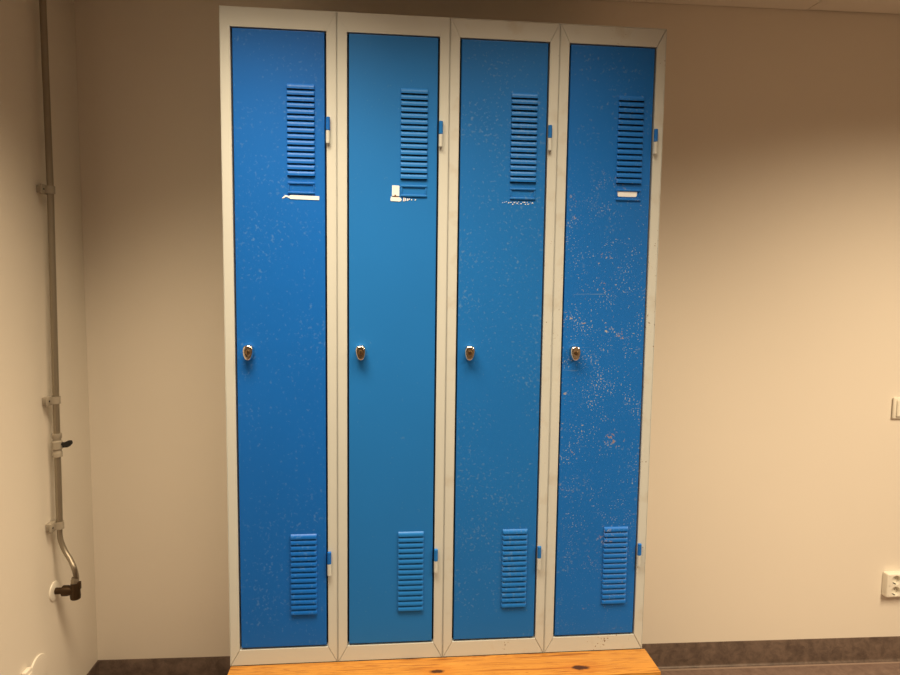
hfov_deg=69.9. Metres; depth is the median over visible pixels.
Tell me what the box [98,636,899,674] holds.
baseboard
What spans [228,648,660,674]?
bench
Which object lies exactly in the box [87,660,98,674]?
baseboard
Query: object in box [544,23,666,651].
locker
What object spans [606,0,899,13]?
ceiling
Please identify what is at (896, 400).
light switch
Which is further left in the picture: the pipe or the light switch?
the pipe
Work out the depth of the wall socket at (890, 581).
2.50 m
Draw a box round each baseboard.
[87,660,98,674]
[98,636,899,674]
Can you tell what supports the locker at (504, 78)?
on the bench
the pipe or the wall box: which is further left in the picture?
the wall box
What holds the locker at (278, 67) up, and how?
on the bench
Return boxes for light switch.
[892,397,899,418]
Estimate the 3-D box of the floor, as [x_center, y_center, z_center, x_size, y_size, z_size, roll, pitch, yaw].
[0.988,1.480,0.771,4.434,0.120,3.770,0,5,-5]
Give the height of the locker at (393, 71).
1.788 m
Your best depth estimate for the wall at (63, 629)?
1.92 m
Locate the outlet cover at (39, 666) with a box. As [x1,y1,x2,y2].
[31,653,47,674]
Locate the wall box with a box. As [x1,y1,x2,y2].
[21,667,32,674]
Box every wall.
[0,0,97,674]
[74,0,899,659]
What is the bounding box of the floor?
[660,663,899,674]
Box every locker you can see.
[219,5,337,665]
[337,12,449,660]
[442,18,559,656]
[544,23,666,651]
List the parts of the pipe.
lever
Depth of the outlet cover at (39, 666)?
1.92 m
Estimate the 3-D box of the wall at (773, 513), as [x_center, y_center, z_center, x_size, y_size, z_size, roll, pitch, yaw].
[0.830,-0.010,2.490,4.434,2.551,0.333,0,5,-5]
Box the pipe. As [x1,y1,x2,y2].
[36,0,81,600]
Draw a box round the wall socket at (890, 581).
[881,571,899,597]

